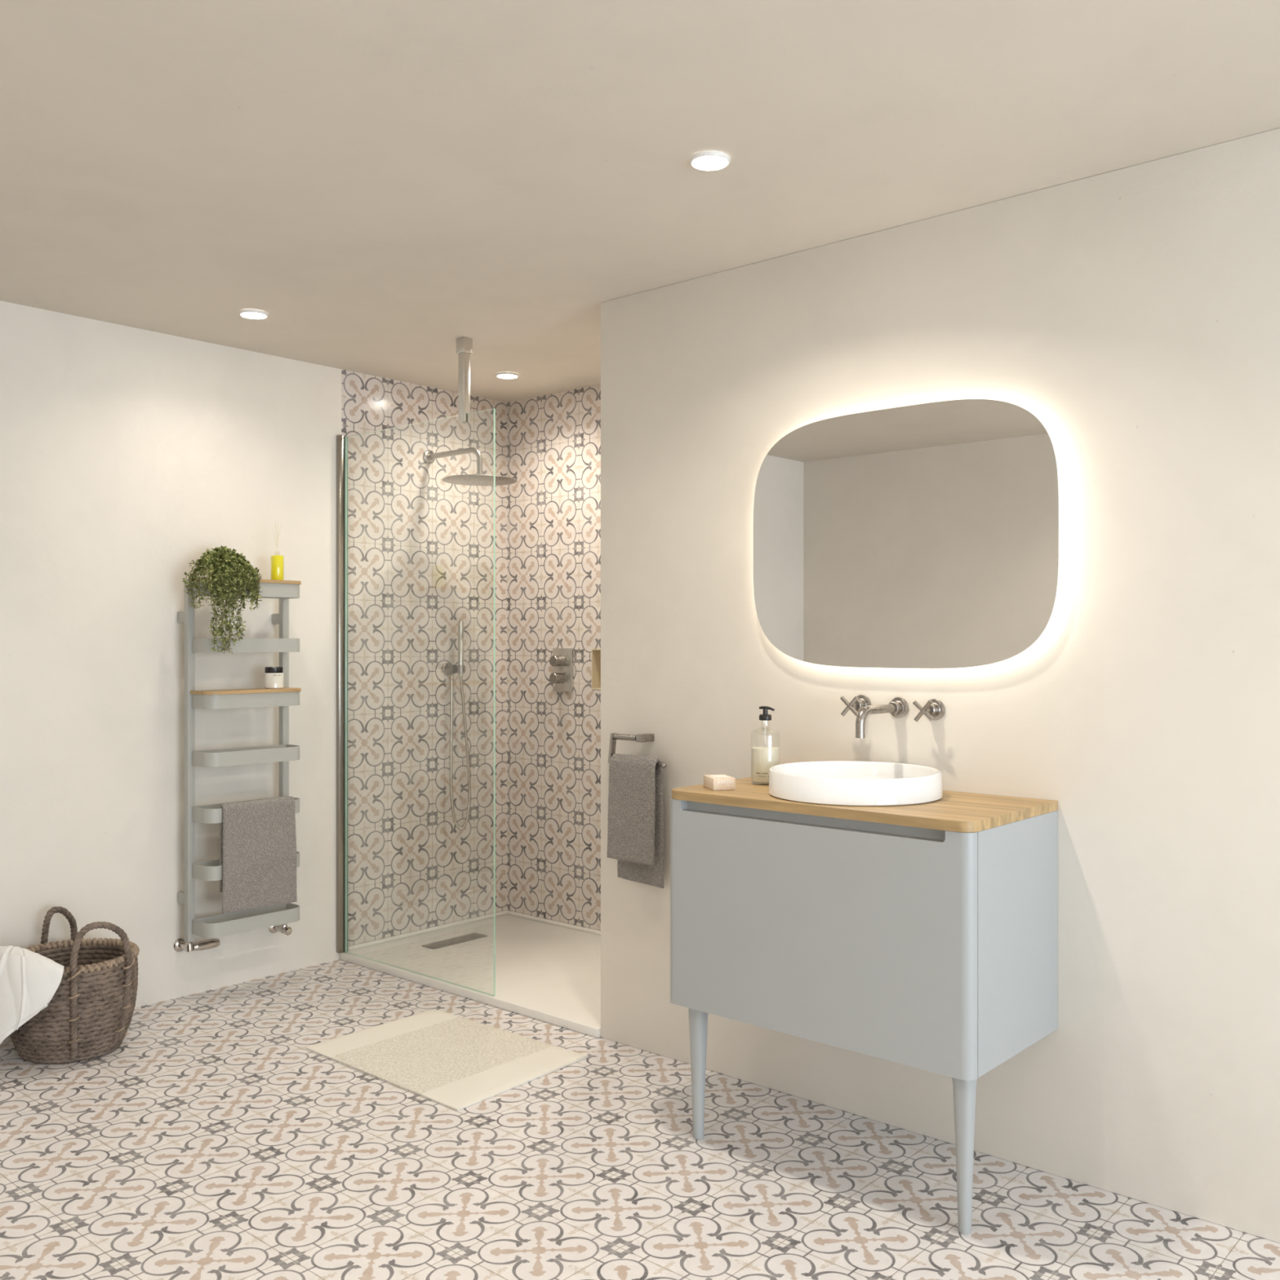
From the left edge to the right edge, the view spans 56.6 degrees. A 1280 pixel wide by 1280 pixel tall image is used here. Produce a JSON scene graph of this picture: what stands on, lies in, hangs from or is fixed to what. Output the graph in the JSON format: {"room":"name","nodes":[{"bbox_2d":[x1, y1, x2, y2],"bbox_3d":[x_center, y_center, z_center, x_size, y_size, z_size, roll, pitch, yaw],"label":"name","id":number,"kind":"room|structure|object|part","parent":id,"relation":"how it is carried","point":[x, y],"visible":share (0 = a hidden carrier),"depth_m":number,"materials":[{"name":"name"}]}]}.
{"room":"bathroom","nodes":[
{"label":"bathroom","id":0,"kind":"room"},
{"bbox_2d":[0,300,506,1038],"bbox_3d":[-2.124,0.098,3.885,0.100,2.400,4.443,0,0,41],"label":"wall","id":1,"kind":"structure","parent":0,"point":[128,455],"depth_m":4.46,"materials":[{"name":"paint"}]},
{"bbox_2d":[173,577,301,951],"bbox_3d":[-1.467,0.457,4.397,0.208,1.358,0.432,0,0,41],"label":"towel radiator","id":2,"kind":"object","parent":1,"relation":"attached to","point":[270,917],"visible":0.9,"depth_m":4.29,"materials":[{"name":"grey metal"}]},
{"bbox_2d":[182,545,262,653],"bbox_3d":[-1.500,-0.146,4.262,0.199,0.390,0.272,0,0,41],"label":"trailing plant","id":3,"kind":"object","parent":2,"relation":"on","point":[223,564],"visible":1,"depth_m":4.21,"materials":[{"name":"green plant"}]},
{"bbox_2d":[190,687,301,694],"bbox_3d":[-1.435,0.187,4.369,0.122,0.012,0.395,0,0,41],"label":"shelf","id":4,"kind":"object","parent":2,"relation":"attached to","point":[285,691],"depth_m":4.32,"materials":[{"name":"brown wood"}]},
{"bbox_3d":[-1.436,1.028,4.371,0.120,0.051,0.384,0,0,41],"label":"rail","id":5,"kind":"part","parent":2,"relation":"part of","materials":[{"name":"grey metal"}]},
{"bbox_3d":[-1.436,0.827,4.371,0.120,0.051,0.384,0,0,41],"label":"rail","id":6,"kind":"part","parent":2,"relation":"part of","materials":[{"name":"grey metal"}]},
{"bbox_3d":[-1.436,0.624,4.371,0.120,0.051,0.384,0,0,41],"label":"rail","id":7,"kind":"part","parent":2,"relation":"part of","materials":[{"name":"grey metal"}]},
{"bbox_3d":[-1.436,0.424,4.371,0.120,0.051,0.384,0,0,41],"label":"rail","id":8,"kind":"part","parent":2,"relation":"part of","materials":[{"name":"grey metal"}]},
{"bbox_3d":[-1.436,0.220,4.371,0.120,0.051,0.384,0,0,41],"label":"rail","id":9,"kind":"part","parent":2,"relation":"part of","materials":[{"name":"grey metal"}]},
{"bbox_3d":[-1.436,0.019,4.371,0.120,0.051,0.384,0,0,41],"label":"rail","id":10,"kind":"part","parent":2,"relation":"part of","materials":[{"name":"grey metal"}]},
{"bbox_3d":[-1.436,-0.183,4.371,0.120,0.051,0.384,0,0,41],"label":"rail","id":11,"kind":"part","parent":2,"relation":"part of","materials":[{"name":"grey metal"}]},
{"bbox_2d":[193,577,301,584],"bbox_3d":[-1.437,-0.216,4.367,0.122,0.012,0.401,0,0,41],"label":"shelf","id":12,"kind":"object","parent":2,"relation":"attached to","point":[262,581],"depth_m":4.38,"materials":[{"name":"brown wood"}]},
{"bbox_2d":[219,796,297,914],"bbox_3d":[-1.390,0.779,4.333,0.047,0.394,0.301,0,0,41],"label":"hand towel","id":13,"kind":"object","parent":2,"relation":"hanging from","point":[258,859],"visible":1,"depth_m":4.31,"materials":[{"name":"grey fabric"}]},
{"bbox_2d":[264,666,283,688],"bbox_3d":[-1.370,0.141,4.453,0.069,0.080,0.069,0,0,41],"label":"jar","id":14,"kind":"object","parent":2,"relation":"on","point":[273,676],"visible":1,"depth_m":4.42,"materials":[{"name":"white glass"}]},
{"bbox_3d":[-1.371,0.112,4.453,0.066,0.022,0.066,0,0,41],"label":"lid","id":15,"kind":"part","parent":14,"relation":"part of","materials":[{"name":"black plastic"}]},
{"bbox_2d":[271,521,284,580],"bbox_3d":[-1.361,-0.333,4.464,0.047,0.221,0.047,0,0,41],"label":"reed diffuser","id":16,"kind":"object","parent":2,"relation":"on","point":[277,561],"visible":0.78,"depth_m":4.45,"materials":[{"name":"yellow glass"}]},
{"bbox_2d":[271,555,284,580],"bbox_3d":[-1.361,-0.270,4.464,0.047,0.096,0.047,0,0,41],"label":"bottle","id":17,"kind":"object","parent":16,"relation":"attached to","point":[277,561],"depth_m":4.44,"materials":[{"name":"yellow glass"}]},
{"bbox_2d":[442,621,471,830],"bbox_3d":[-0.802,0.376,5.246,0.084,0.918,0.113,0,0,41],"label":"shower","id":18,"kind":"object","parent":1,"relation":"attached to","point":[448,668],"visible":1,"depth_m":5.22,"materials":[{"name":"silver metal"}]},
{"bbox_2d":[422,447,517,485],"bbox_3d":[-0.735,-0.744,5.011,0.493,0.164,0.312,0,0,41],"label":"shower","id":19,"kind":"object","parent":1,"relation":"attached to","point":[479,478],"visible":0.99,"depth_m":4.96,"materials":[{"name":"silver metal"}]},
{"bbox_3d":[-0.785,-0.751,5.055,0.336,0.114,0.023,0,0,41],"label":"arm","id":20,"kind":"part","parent":19,"relation":"part of","materials":[{"name":"silver metal"}]},
{"bbox_3d":[-0.667,-0.667,4.952,0.312,0.012,0.312,0,0,41],"label":"spray plate","id":21,"kind":"part","parent":19,"relation":"part of","materials":[{"name":"silver metal"}]},
{"bbox_2d":[506,384,600,931],"bbox_3d":[-0.051,0.098,5.103,1.600,2.400,0.127,0,0,41],"label":"wall","id":22,"kind":"structure","parent":0,"point":[553,440],"depth_m":5.32,"materials":[{"name":"tile"}]},
{"bbox_2d":[549,648,573,691],"bbox_3d":[-0.359,0.131,5.243,0.120,0.190,0.070,0,0,41],"label":"shower valve","id":23,"kind":"object","parent":22,"relation":"attached to","point":[562,660],"visible":1,"depth_m":5.23,"materials":[{"name":"silver metal"}]},
{"bbox_3d":[-0.363,0.168,5.238,0.047,0.047,0.058,0,0,41],"label":"knob","id":24,"kind":"part","parent":23,"relation":"part of","materials":[{"name":"silver metal"}]},
{"bbox_3d":[-0.363,0.092,5.238,0.047,0.047,0.058,0,0,41],"label":"knob","id":25,"kind":"part","parent":23,"relation":"part of","materials":[{"name":"silver metal"}]},
{"bbox_2d":[591,648,600,689],"bbox_3d":[-0.015,0.126,5.050,0.435,0.174,0.098,0,0,41],"label":"niche","id":26,"kind":"object","parent":22,"relation":"attached to","point":[596,653],"depth_m":5.17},
{"bbox_2d":[0,0,1279,402],"bbox_3d":[0.768,-1.152,1.420,7.700,0.100,4.570,0,0,41],"label":"ceiling","id":27,"kind":"structure","parent":0,"point":[392,183],"depth_m":2.61,"materials":[{"name":"paint"}]},
{"bbox_2d":[239,309,268,319],"bbox_3d":[-1.301,-1.097,4.007,0.094,0.010,0.094,0,0,41],"label":"recessed light","id":28,"kind":"object","parent":27,"relation":"in","point":[248,313],"visible":1,"depth_m":4.00,"materials":[{"name":"white plastic"}]},
{"bbox_2d":[241,312,266,318],"bbox_3d":[-1.301,-1.098,4.007,0.079,0.004,0.079,0,0,41],"label":"diffuser","id":29,"kind":"object","parent":28,"relation":"attached to","point":[248,315],"depth_m":4.02,"materials":[{"name":"white plastic"}]},
{"bbox_2d":[456,336,472,423],"bbox_3d":[-0.642,-0.948,4.347,0.046,0.306,0.040,0,0,41],"label":"support post","id":30,"kind":"object","parent":27,"relation":"attached to","point":[464,344],"visible":1,"depth_m":4.33,"materials":[{"name":"silver metal"}]},
{"bbox_3d":[-0.642,-0.921,4.347,0.036,0.252,0.030,0,0,41],"label":"post","id":31,"kind":"part","parent":30,"relation":"part of","materials":[{"name":"silver metal"}]},
{"bbox_2d":[495,372,518,378],"bbox_3d":[-0.550,-1.097,4.933,0.094,0.010,0.094,0,0,41],"label":"recessed light","id":32,"kind":"object","parent":27,"relation":"in","point":[500,375],"visible":1,"depth_m":4.92,"materials":[{"name":"white plastic"}]},
{"bbox_2d":[497,374,516,377],"bbox_3d":[-0.550,-1.098,4.933,0.079,0.004,0.079,0,0,41],"label":"diffuser","id":33,"kind":"object","parent":32,"relation":"attached to","point":[499,375],"depth_m":4.94,"materials":[{"name":"white plastic"}]},
{"bbox_2d":[688,151,730,170],"bbox_3d":[0.160,-1.097,2.725,0.094,0.010,0.094,0,0,41],"label":"recessed light","id":34,"kind":"object","parent":27,"relation":"in","point":[705,160],"visible":1,"depth_m":2.72,"materials":[{"name":"white plastic"}]},
{"bbox_2d":[692,155,727,168],"bbox_3d":[0.160,-1.098,2.725,0.079,0.004,0.079,0,0,41],"label":"diffuser","id":35,"kind":"object","parent":34,"relation":"attached to","point":[698,162],"depth_m":2.73,"materials":[{"name":"white plastic"}]},
{"bbox_2d":[0,959,1279,1279],"bbox_3d":[0.768,1.348,1.420,7.700,0.100,4.570,0,0,41],"label":"floor","id":36,"kind":"structure","parent":0,"point":[211,1144],"depth_m":2.86,"materials":[{"name":"tile"}]},
{"bbox_2d":[8,906,139,1063],"bbox_3d":[-1.808,1.083,3.783,0.430,0.428,0.392,0,0,41],"label":"wicker basket","id":37,"kind":"object","parent":36,"relation":"on","point":[89,1015],"visible":0.81,"depth_m":3.65,"materials":[{"name":"brown wicker"}]},
{"bbox_2d":[0,945,63,1044],"bbox_3d":[-1.903,1.110,3.615,0.351,0.352,0.187,0,0,20],"label":"bath towel","id":38,"kind":"object","parent":37,"relation":"on","point":[29,980],"visible":0.98,"depth_m":3.55,"materials":[{"name":"white fabric"}]},
{"bbox_3d":[-1.912,1.077,3.923,0.112,0.403,0.065,0,0,-37],"label":"handle","id":39,"kind":"part","parent":37,"relation":"part of","materials":[{"name":"wicker"}]},
{"bbox_3d":[-1.669,1.073,3.672,0.065,0.411,0.195,0,0,41],"label":"handle","id":40,"kind":"part","parent":37,"relation":"part of","materials":[{"name":"wicker"}]},
{"bbox_2d":[305,1008,587,1111],"bbox_3d":[-0.607,1.292,3.728,0.754,0.010,0.540,0,0,41],"label":"bath mat","id":41,"kind":"object","parent":36,"relation":"on","point":[457,1063],"visible":1,"depth_m":3.68,"materials":[{"name":"beige fabric"}]},
{"bbox_2d":[339,910,600,1037],"bbox_3d":[-0.378,1.275,4.697,1.445,0.044,0.914,0,0,41],"label":"shower tray","id":42,"kind":"object","parent":36,"relation":"on","point":[547,971],"visible":0.71,"depth_m":4.68,"materials":[{"name":"white ceramic"}]},
{"bbox_2d":[336,408,495,995],"bbox_3d":[-0.872,0.218,4.531,0.924,2.097,0.041,0,0,41],"label":"screen","id":43,"kind":"object","parent":42,"relation":"on","point":[341,441],"visible":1,"depth_m":4.82,"materials":[{"name":"clear glass"}]},
{"bbox_2d":[421,933,487,949],"bbox_3d":[-0.779,1.267,5.009,0.081,0.002,0.292,0,0,41],"label":"shower drain","id":44,"kind":"object","parent":42,"relation":"in","point":[461,939],"visible":1,"depth_m":5.00,"materials":[{"name":"metal"}]},
{"bbox_2d":[670,797,1057,1234],"bbox_3d":[0.539,0.855,2.986,0.850,0.886,0.461,0,0,41],"label":"vanity unit","id":45,"kind":"object","parent":36,"relation":"on","point":[935,951],"visible":0.98,"depth_m":2.74,"materials":[{"name":"grey paint"}]},
{"bbox_3d":[0.165,1.120,3.105,0.066,0.355,0.066,0,0,41],"label":"leg","id":46,"kind":"part","parent":45,"relation":"part of","materials":[{"name":"grey paint"}]},
{"bbox_3d":[0.397,0.677,2.824,0.850,0.530,0.030,0,0,41],"label":"drawer","id":47,"kind":"part","parent":45,"relation":"part of","materials":[{"name":"grey paint"}]},
{"bbox_2d":[671,777,1057,832],"bbox_3d":[0.539,0.400,2.985,0.852,0.023,0.463,0,0,41],"label":"countertop","id":48,"kind":"structure","parent":45,"relation":"on","point":[955,811],"depth_m":2.78,"materials":[{"name":"brown wood"}]},
{"bbox_2d":[703,773,735,790],"bbox_3d":[0.208,0.373,3.119,0.060,0.032,0.093,0,0,-14],"label":"soap bar","id":49,"kind":"object","parent":48,"relation":"on","point":[713,782],"visible":1,"depth_m":3.08,"materials":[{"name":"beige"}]},
{"bbox_2d":[751,706,780,785],"bbox_3d":[0.339,0.284,3.220,0.079,0.209,0.079,0,0,41],"label":"soap dispenser","id":50,"kind":"object","parent":48,"relation":"on","point":[763,758],"visible":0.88,"depth_m":3.19,"materials":[{"name":"clear glass"}]},
{"bbox_2d":[768,760,942,806],"bbox_3d":[0.539,0.357,2.988,0.430,0.064,0.430,0,0,41],"label":"basin","id":51,"kind":"object","parent":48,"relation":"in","point":[835,783],"visible":1,"depth_m":2.84,"materials":[{"name":"white ceramic"}]},
{"bbox_3d":[0.712,1.120,2.623,0.066,0.355,0.066,0,0,41],"label":"leg","id":52,"kind":"part","parent":45,"relation":"part of","materials":[{"name":"grey paint"}]},
{"bbox_2d":[600,128,1279,1243],"bbox_3d":[2.519,0.098,2.236,6.153,2.400,1.030,0,0,41],"label":"wall","id":53,"kind":"structure","parent":0,"point":[1133,311],"depth_m":2.86,"materials":[{"name":"paint"}]},
{"bbox_2d":[608,733,666,768],"bbox_3d":[0.009,0.343,3.714,0.232,0.098,0.071,0,0,41],"label":"towel holder","id":54,"kind":"object","parent":53,"relation":"attached to","point":[647,737],"visible":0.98,"depth_m":3.73,"materials":[{"name":"silver metal"}]},
{"bbox_2d":[606,753,663,888],"bbox_3d":[-0.015,0.560,3.699,0.194,0.405,0.065,0,0,41],"label":"hand towel","id":55,"kind":"object","parent":54,"relation":"hanging from","point":[635,824],"visible":0.99,"depth_m":3.67,"materials":[{"name":"grey fabric"}]},
{"bbox_2d":[840,694,871,715],"bbox_3d":[0.582,0.177,3.209,0.056,0.056,0.071,0,0,41],"label":"handle","id":56,"kind":"object","parent":53,"relation":"attached to","point":[858,702],"visible":0.84,"depth_m":3.20,"materials":[{"name":"silver metal"}]},
{"bbox_3d":[0.593,0.177,3.222,0.056,0.056,0.037,0,0,41],"label":"wall plate","id":57,"kind":"part","parent":56,"relation":"part of","materials":[{"name":"silver metal"}]},
{"bbox_2d":[855,697,908,737],"bbox_3d":[0.620,0.200,3.083,0.056,0.096,0.210,0,0,41],"label":"spout","id":58,"kind":"object","parent":53,"relation":"attached to","point":[898,707],"visible":1,"depth_m":3.07,"materials":[{"name":"silver metal"}]},
{"bbox_3d":[0.677,0.179,3.148,0.056,0.056,0.037,0,0,41],"label":"wall plate","id":59,"kind":"part","parent":58,"relation":"part of","materials":[{"name":"silver metal"}]},
{"bbox_2d":[752,399,1059,668],"bbox_3d":[0.675,-0.269,3.151,0.898,0.686,0.034,0,0,41],"label":"wall mirror","id":60,"kind":"object","parent":53,"relation":"attached to","point":[924,535],"visible":1,"depth_m":3.10,"materials":[{"name":"silver mirror"}]},
{"bbox_2d":[912,698,945,721],"bbox_3d":[0.744,0.181,3.066,0.058,0.058,0.071,0,0,41],"label":"handle","id":61,"kind":"object","parent":53,"relation":"attached to","point":[934,709],"visible":1,"depth_m":3.06,"materials":[{"name":"silver metal"}]},
{"bbox_3d":[0.755,0.181,3.078,0.056,0.056,0.037,0,0,41],"label":"wall plate","id":62,"kind":"part","parent":61,"relation":"part of","materials":[{"name":"silver metal"}]}
]}

